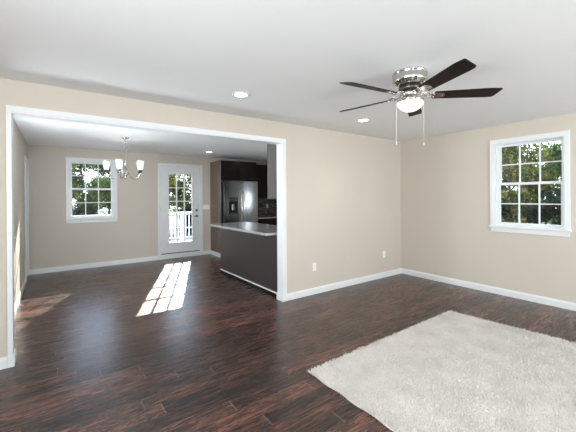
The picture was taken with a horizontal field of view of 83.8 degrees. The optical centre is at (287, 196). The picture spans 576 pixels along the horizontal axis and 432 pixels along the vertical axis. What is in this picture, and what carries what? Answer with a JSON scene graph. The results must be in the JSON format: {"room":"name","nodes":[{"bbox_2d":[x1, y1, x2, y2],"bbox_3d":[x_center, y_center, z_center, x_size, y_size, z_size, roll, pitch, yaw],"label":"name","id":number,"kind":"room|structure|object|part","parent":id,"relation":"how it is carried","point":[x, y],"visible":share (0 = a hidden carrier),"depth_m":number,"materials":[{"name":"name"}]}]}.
{"room":"living room","nodes":[
{"label":"living room","id":0,"kind":"room"},
{"bbox_2d":[13,118,27,301],"bbox_3d":[-3.740,0.730,4.344,0.120,3.440,4.005,0,0,-36],"label":"wall","id":1,"kind":"structure","parent":0,"point":[20,145],"depth_m":4.61,"materials":[{"name":"beige paint"}]},
{"bbox_2d":[15,277,25,313],"bbox_3d":[-3.472,1.401,4.093,0.014,0.095,3.290,0,0,-36],"label":"baseboard","id":2,"kind":"structure","parent":1,"relation":"attached to","point":[24,282],"depth_m":4.54,"materials":[{"name":"white paint"}]},
{"bbox_2d":[24,155,28,282],"bbox_3d":[-4.666,0.376,5.700,0.063,2.160,0.705,0,0,-36],"label":"door","id":3,"kind":"structure","parent":1,"relation":"in","point":[26,164],"depth_m":5.86,"materials":[{"name":"white paint"}]},
{"bbox_2d":[27,145,270,269],"bbox_3d":[-2.980,0.725,7.457,6.750,3.440,0.150,0,0,-36],"label":"wall","id":4,"kind":"structure","parent":0,"point":[53,242],"depth_m":6.67,"materials":[{"name":"beige paint"}]},
{"bbox_2d":[65,157,117,222],"bbox_3d":[-4.061,-0.136,6.652,0.930,1.314,0.195,0,0,-36],"label":"window","id":5,"kind":"structure","parent":4,"relation":"in","point":[69,160],"depth_m":6.61,"materials":[{"name":"white paint"}]},
{"bbox_3d":[-4.092,-0.433,6.693,0.756,0.571,0.030,0,0,-36],"label":"sash","id":6,"kind":"part","parent":5,"relation":"part of","materials":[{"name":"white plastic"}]},
{"bbox_3d":[-4.013,0.444,6.592,0.930,0.030,0.045,0,0,-36],"label":"sill","id":7,"kind":"part","parent":5,"relation":"part of","materials":[{"name":"white paint"}]},
{"bbox_3d":[-4.069,0.117,6.667,0.756,0.601,0.030,0,0,-36],"label":"sash","id":8,"kind":"part","parent":5,"relation":"part of","materials":[{"name":"white plastic"}]},
{"bbox_2d":[29,250,209,274],"bbox_3d":[-3.399,1.400,7.050,3.569,0.095,0.014,0,0,-36],"label":"baseboard","id":9,"kind":"structure","parent":4,"relation":"attached to","point":[144,259],"depth_m":6.60,"materials":[{"name":"white paint"}]},
{"bbox_2d":[157,163,202,259],"bbox_3d":[-2.590,0.329,7.716,1.062,2.227,0.231,0,0,-36],"label":"door","id":10,"kind":"structure","parent":4,"relation":"in","point":[166,250],"depth_m":7.65,"materials":[{"name":"white paint"}]},
{"bbox_2d":[221,160,255,180],"bbox_3d":[-1.378,-0.651,8.146,0.965,0.450,0.620,0,0,-36],"label":"upper cabinet","id":11,"kind":"object","parent":4,"relation":"attached to","point":[230,170],"visible":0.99,"depth_m":7.88,"materials":[{"name":"brown wood"}]},
{"bbox_3d":[-1.397,-0.651,7.762,0.474,0.434,0.020,0,0,-36],"label":"door","id":12,"kind":"part","parent":11,"relation":"part of","materials":[{"name":"brown wood"}]},
{"bbox_3d":[-1.006,-0.654,8.044,0.474,0.434,0.020,0,0,-36],"label":"door","id":13,"kind":"part","parent":11,"relation":"part of","materials":[{"name":"brown wood"}]},
{"bbox_2d":[251,165,266,197],"bbox_3d":[-0.647,-0.416,8.840,1.020,0.890,0.350,0,0,-36],"label":"upper cabinet","id":14,"kind":"object","parent":4,"relation":"attached to","point":[261,170],"visible":0.2,"depth_m":8.59,"materials":[{"name":"brown wood"}]},
{"bbox_2d":[258,198,276,215],"bbox_3d":[-0.741,0.280,8.977,1.025,0.496,0.011,0,0,-36],"label":"tile backsplash","id":15,"kind":"structure","parent":4,"relation":"attached to","point":[272,203],"depth_m":9.09,"materials":[{"name":"tile"}]},
{"bbox_2d":[0,78,400,357],"bbox_3d":[-0.616,0.709,4.058,6.600,3.440,0.120,0,0,-36],"label":"wall","id":16,"kind":"structure","parent":0,"point":[343,190],"depth_m":4.72,"materials":[{"name":"beige paint"}]},
{"bbox_2d":[6,105,286,367],"bbox_3d":[-1.238,0.324,3.609,2.900,2.218,0.154,0,0,-36],"label":"trim","id":17,"kind":"structure","parent":16,"relation":"attached to","point":[11,111],"depth_m":3.14,"materials":[{"name":"white paint"}]},
{"bbox_2d":[0,268,401,369],"bbox_3d":[-0.572,1.381,4.004,6.600,0.095,0.014,0,0,-36],"label":"baseboard","id":18,"kind":"structure","parent":16,"relation":"attached to","point":[298,294],"depth_m":4.91,"materials":[{"name":"white paint"}]},
{"bbox_2d":[267,144,276,198],"bbox_3d":[0.095,-0.431,4.869,0.766,0.910,0.350,0,0,-36],"label":"upper cabinet","id":19,"kind":"object","parent":16,"relation":"attached to","point":[271,148],"visible":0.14,"depth_m":4.68,"materials":[{"name":"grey wood"}]},
{"bbox_2d":[0,0,575,160],"bbox_3d":[0.015,-1.091,3.169,6.900,0.150,10.625,0,0,-36],"label":"ceiling","id":20,"kind":"structure","parent":0,"point":[292,58],"depth_m":2.36,"materials":[{"name":"white paint"}]},
{"bbox_2d":[102,137,143,179],"bbox_3d":[-2.745,-0.649,5.380,0.636,0.696,0.636,0,0,-36],"label":"chandelier","id":21,"kind":"object","parent":20,"relation":"hanging from","point":[119,162],"visible":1,"depth_m":5.29,"materials":[{"name":"white glass"}]},
{"bbox_3d":[-2.973,-0.520,5.252,0.114,0.161,0.114,0,0,-36],"label":"lamp shade","id":22,"kind":"part","parent":21,"relation":"part of","materials":[{"name":"white glass"}]},
{"bbox_3d":[-2.682,-0.522,5.102,0.114,0.161,0.114,0,0,-36],"label":"lamp shade","id":23,"kind":"part","parent":21,"relation":"part of","materials":[{"name":"white glass"}]},
{"bbox_3d":[-2.726,-0.682,5.377,0.032,0.570,0.032,0,0,-36],"label":"stem","id":24,"kind":"part","parent":21,"relation":"part of","materials":[{"name":"silver metal"}]},
{"bbox_3d":[-2.451,-0.523,5.333,0.114,0.161,0.114,0,0,-36],"label":"lamp shade","id":25,"kind":"part","parent":21,"relation":"part of","materials":[{"name":"white glass"}]},
{"bbox_2d":[231,92,249,97],"bbox_3d":[-0.467,-1.009,3.174,0.192,0.006,0.192,0,0,-36],"label":"recessed light","id":26,"kind":"object","parent":20,"relation":"in","point":[234,94],"visible":1,"depth_m":3.16,"materials":[{"name":"white paint"}]},
{"bbox_2d":[356,119,369,121],"bbox_3d":[0.999,-1.019,4.275,0.192,0.006,0.192,0,0,-36],"label":"recessed light","id":27,"kind":"object","parent":20,"relation":"in","point":[357,120],"visible":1,"depth_m":4.27,"materials":[{"name":"white paint"}]},
{"bbox_2d":[339,58,502,144],"bbox_3d":[0.967,-0.724,2.658,1.302,0.597,1.304,0,0,-36],"label":"ceiling fan","id":28,"kind":"object","parent":20,"relation":"hanging from","point":[409,81],"visible":1,"depth_m":2.55,"materials":[{"name":"brown wood"}]},
{"bbox_3d":[0.693,-0.830,2.949,0.502,0.037,0.125,0,0,42],"label":"blade","id":29,"kind":"part","parent":28,"relation":"part of","materials":[{"name":"brown wood"}]},
{"bbox_3d":[0.621,-0.830,2.443,0.502,0.037,0.125,0,0,-30],"label":"blade","id":30,"kind":"part","parent":28,"relation":"part of","materials":[{"name":"brown wood"}]},
{"bbox_3d":[1.005,-0.892,2.646,0.176,0.048,0.176,0,0,-36],"label":"motor","id":31,"kind":"part","parent":28,"relation":"part of","materials":[{"name":"metal"}]},
{"bbox_3d":[1.006,-0.742,2.646,0.206,0.080,0.206,0,0,-36],"label":"lamp shade","id":32,"kind":"part","parent":28,"relation":"part of","materials":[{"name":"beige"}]},
{"bbox_3d":[1.197,-0.834,3.037,0.125,0.037,0.502,0,0,24],"label":"blade","id":33,"kind":"part","parent":28,"relation":"part of","materials":[{"name":"brown wood"}]},
{"bbox_3d":[1.081,-0.833,2.218,0.125,0.037,0.502,0,0,-12],"label":"blade","id":34,"kind":"part","parent":28,"relation":"part of","materials":[{"name":"brown wood"}]},
{"bbox_3d":[1.436,-0.835,2.585,0.502,0.037,0.125,0,0,6],"label":"blade","id":35,"kind":"part","parent":28,"relation":"part of","materials":[{"name":"brown wood"}]},
{"bbox_2d":[0,254,575,431],"bbox_3d":[0.033,1.484,3.169,6.900,0.120,10.625,0,0,-36],"label":"floor","id":36,"kind":"structure","parent":0,"point":[182,344],"depth_m":3.16,"materials":[{"name":"brown wood"}]},
{"bbox_2d":[210,160,220,256],"bbox_3d":[-1.776,0.282,7.849,0.034,2.310,0.621,0,0,-36],"label":"end panel","id":37,"kind":"object","parent":36,"relation":"on","point":[215,167],"visible":0.93,"depth_m":7.83,"materials":[{"name":"brown wood"}]},
{"bbox_2d":[221,181,257,222],"bbox_3d":[-1.300,0.526,8.050,0.910,1.815,0.809,0,0,-36],"label":"refrigerator","id":38,"kind":"object","parent":36,"relation":"on","point":[239,199],"visible":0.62,"depth_m":7.74,"materials":[{"name":"silver metal"}]},
{"bbox_3d":[-1.327,0.206,7.693,0.452,1.175,0.090,0,0,-36],"label":"door","id":39,"kind":"part","parent":38,"relation":"part of","materials":[{"name":"silver metal"}]},
{"bbox_3d":[-1.120,0.302,7.739,0.025,0.838,0.092,0,0,-36],"label":"handle","id":40,"kind":"part","parent":38,"relation":"part of","materials":[{"name":"silver metal"}]},
{"bbox_3d":[-1.063,0.302,7.780,0.025,0.838,0.092,0,0,-36],"label":"handle","id":41,"kind":"part","parent":38,"relation":"part of","materials":[{"name":"silver metal"}]},
{"bbox_3d":[-0.956,0.204,7.961,0.452,1.175,0.090,0,0,-36],"label":"door","id":42,"kind":"part","parent":38,"relation":"part of","materials":[{"name":"silver metal"}]},
{"bbox_2d":[220,228,277,297],"bbox_3d":[-0.464,0.986,5.462,0.632,0.884,1.944,0,0,-36],"label":"base cabinet","id":43,"kind":"object","parent":36,"relation":"on","point":[250,259],"visible":0.52,"depth_m":5.11,"materials":[{"name":"grey wood"}]},
{"bbox_2d":[210,222,276,235],"bbox_3d":[-0.558,0.524,5.501,0.815,0.036,2.110,0,0,-36],"label":"countertop","id":44,"kind":"structure","parent":43,"relation":"on","point":[249,227],"depth_m":5.34,"materials":[{"name":"grey stone"}]},
{"bbox_3d":[-0.707,1.359,5.285,0.026,0.016,1.944,0,0,-36],"label":"white moulding","id":45,"kind":"part","parent":43,"relation":"part of","materials":[{"name":"paint"}]},
{"bbox_2d":[258,218,276,224],"bbox_3d":[-0.558,0.996,8.730,1.020,0.865,0.620,0,0,-36],"label":"base cabinet","id":46,"kind":"object","parent":36,"relation":"on","point":[272,221],"visible":0.1,"depth_m":8.40,"materials":[{"name":"brown wood"}]},
{"bbox_3d":[-0.592,0.651,8.338,0.502,0.158,0.020,0,0,-36],"label":"drawer","id":47,"kind":"part","parent":46,"relation":"part of","materials":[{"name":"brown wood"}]},
{"bbox_2d":[258,215,276,218],"bbox_3d":[-0.558,0.545,8.726,1.025,0.033,0.628,0,0,-36],"label":"countertop","id":48,"kind":"structure","parent":46,"relation":"on","point":[271,216],"depth_m":8.49,"materials":[{"name":"stone"}]},
{"bbox_2d":[306,310,575,431],"bbox_3d":[2.127,1.392,2.021,2.611,0.028,3.331,0,0,-36],"label":"shag rug","id":49,"kind":"object","parent":36,"relation":"on","point":[451,371],"visible":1,"depth_m":2.47,"materials":[{"name":"beige fabric"}]},
{"bbox_2d":[400,112,575,302],"bbox_3d":[2.759,0.186,5.146,0.150,2.440,10.325,0,0,-36],"label":"wall","id":50,"kind":"structure","parent":0,"point":[446,231],"depth_m":4.92,"materials":[{"name":"beige paint"}]},
{"bbox_2d":[401,268,575,310],"bbox_3d":[3.913,1.351,3.421,0.014,0.095,6.186,0,0,-36],"label":"baseboard","id":51,"kind":"structure","parent":50,"relation":"attached to","point":[510,293],"depth_m":4.63,"materials":[{"name":"white paint"}]},
{"bbox_2d":[489,130,571,236],"bbox_3d":[3.284,-0.165,4.379,0.195,1.329,0.930,0,0,-36],"label":"window","id":52,"kind":"structure","parent":50,"relation":"in","point":[563,230],"depth_m":4.33,"materials":[{"name":"white paint"}]},
{"bbox_3d":[3.323,-0.463,4.409,0.030,0.586,0.756,0,0,-36],"label":"sash","id":53,"kind":"part","parent":52,"relation":"part of","materials":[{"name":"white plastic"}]},
{"bbox_3d":[3.227,0.423,4.335,0.045,0.030,0.930,0,0,-36],"label":"sill","id":54,"kind":"part","parent":52,"relation":"part of","materials":[{"name":"white paint"}]},
{"bbox_3d":[3.300,0.095,4.389,0.030,0.601,0.756,0,0,-36],"label":"sash","id":55,"kind":"part","parent":52,"relation":"part of","materials":[{"name":"white plastic"}]},
{"label":"outside","id":56,"kind":"structure","parent":0,"visible":0},
{"bbox_2d":[99,209,556,240],"bbox_3d":[-6.685,2.195,18.099,80.000,0.050,90.000,0,0,-36],"label":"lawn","id":57,"kind":"structure","parent":56,"point":[100,212],"depth_m":25.47,"materials":[{"name":"green plant"}]},
{"bbox_2d":[72,163,80,211],"bbox_3d":[-10.116,-0.296,13.479,2.626,4.986,2.643,0,0,28],"label":"leafy tree","id":58,"kind":"object","parent":57,"relation":"on","point":[75,193],"visible":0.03,"depth_m":13.99,"materials":[{"name":"green plant"}]},
{"bbox_2d":[72,204,97,215],"bbox_3d":[-7.450,1.216,11.862,1.364,1.924,1.553,0,0,16],"label":"bush","id":59,"kind":"object","parent":57,"relation":"on","point":[80,210],"visible":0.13,"depth_m":11.77,"materials":[{"name":"green plant"}]},
{"bbox_2d":[72,163,105,212],"bbox_3d":[-10.964,-0.244,16.786,2.571,4.895,3.469,0,0,-41],"label":"leafy tree","id":60,"kind":"object","parent":57,"relation":"on","point":[79,180],"visible":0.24,"depth_m":16.51,"materials":[{"name":"green plant"}]},
{"bbox_2d":[86,164,110,213],"bbox_3d":[-11.720,-0.245,20.712,2.577,4.906,3.478,0,0,-14],"label":"leafy tree","id":61,"kind":"object","parent":57,"relation":"on","point":[102,172],"visible":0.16,"depth_m":19.95,"materials":[{"name":"green plant"}]},
{"bbox_2d":[87,177,110,200],"bbox_3d":[-7.380,-0.162,14.936,3.318,4.681,2.458,0,0,-15],"label":"leafy tree","id":62,"kind":"object","parent":57,"relation":"on","point":[105,182],"visible":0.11,"depth_m":14.12,"materials":[{"name":"green plant"}]},
{"bbox_2d":[169,174,181,208],"bbox_3d":[-9.111,-0.341,22.983,2.688,5.061,2.761,0,0,37],"label":"leafy tree","id":63,"kind":"object","parent":57,"relation":"on","point":[171,176],"visible":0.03,"depth_m":22.84,"materials":[{"name":"green plant"}]},
{"bbox_2d":[169,174,191,213],"bbox_3d":[-4.987,-0.370,17.168,2.763,5.064,2.689,0,0,13],"label":"leafy tree","id":64,"kind":"object","parent":57,"relation":"on","point":[180,191],"visible":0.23,"depth_m":16.50,"materials":[{"name":"green plant"}]},
{"bbox_2d":[177,203,191,238],"bbox_3d":[-4.295,1.212,14.300,1.524,1.888,1.339,0,0,-35],"label":"railing","id":65,"kind":"object","parent":57,"relation":"on","point":[189,208],"visible":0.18,"depth_m":13.88,"materials":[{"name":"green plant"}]},
{"bbox_2d":[501,198,510,217],"bbox_3d":[5.524,0.877,9.749,1.720,2.426,1.958,0,0,-20],"label":"bush","id":66,"kind":"object","parent":57,"relation":"on","point":[504,210],"visible":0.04,"depth_m":9.15,"materials":[{"name":"green plant"}]},
{"bbox_2d":[501,152,517,221],"bbox_3d":[11.235,-0.288,17.911,2.480,4.679,2.464,0,0,-14],"label":"leafy tree","id":67,"kind":"object","parent":57,"relation":"on","point":[503,180],"visible":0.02,"depth_m":17.11,"materials":[{"name":"green plant"}]},
{"bbox_2d":[501,151,526,215],"bbox_3d":[9.586,-0.464,14.576,2.684,5.054,2.757,0,0,-44],"label":"leafy tree","id":68,"kind":"object","parent":57,"relation":"on","point":[504,173],"visible":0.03,"depth_m":13.88,"materials":[{"name":"green plant"}]},
{"bbox_2d":[501,143,560,223],"bbox_3d":[7.867,-0.328,11.283,2.551,4.804,2.621,0,0,33],"label":"leafy tree","id":69,"kind":"object","parent":57,"relation":"on","point":[529,172],"visible":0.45,"depth_m":10.77,"materials":[{"name":"green plant"}]},
{"bbox_2d":[523,187,560,224],"bbox_3d":[6.965,0.879,8.098,1.940,2.404,1.705,0,0,37],"label":"bush","id":70,"kind":"object","parent":57,"relation":"on","point":[549,211],"visible":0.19,"depth_m":8.38,"materials":[{"name":"green plant"}]},
{"bbox_2d":[532,141,561,222],"bbox_3d":[13.380,-0.446,15.280,2.632,4.967,2.616,0,0,-34],"label":"leafy tree","id":71,"kind":"object","parent":57,"relation":"on","point":[557,150],"visible":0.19,"depth_m":15.16,"materials":[{"name":"green plant"}]},
{"bbox_2d":[551,155,561,224],"bbox_3d":[11.536,-0.425,12.109,2.606,4.949,2.623,0,0,-21],"label":"leafy tree","id":72,"kind":"object","parent":57,"relation":"on","point":[559,157],"visible":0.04,"depth_m":12.37,"materials":[{"name":"green plant"}]},
{"bbox_3d":[-4.131,1.818,8.674,7.100,0.670,3.140,0,0,-36],"label":"deck","id":73,"kind":"object","parent":57,"relation":"on","visible":0},
{"bbox_2d":[73,212,191,240],"bbox_3d":[-5.000,1.004,9.870,7.000,0.970,0.090,0,0,-36],"label":"deck railing","id":74,"kind":"object","parent":73,"relation":"on","point":[181,237],"visible":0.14,"depth_m":10.83,"materials":[{"name":"white paint"}]},
{"bbox_3d":[-5.004,0.536,9.870,7.000,0.035,0.090,0,0,-36],"label":"rail","id":75,"kind":"part","parent":74,"relation":"part of","materials":[{"name":"white paint"}]},
{"bbox_3d":[-3.603,1.012,10.880,0.090,0.934,0.090,0,0,-36],"label":"post","id":76,"kind":"part","parent":74,"relation":"part of","materials":[{"name":"white paint"}]}
]}

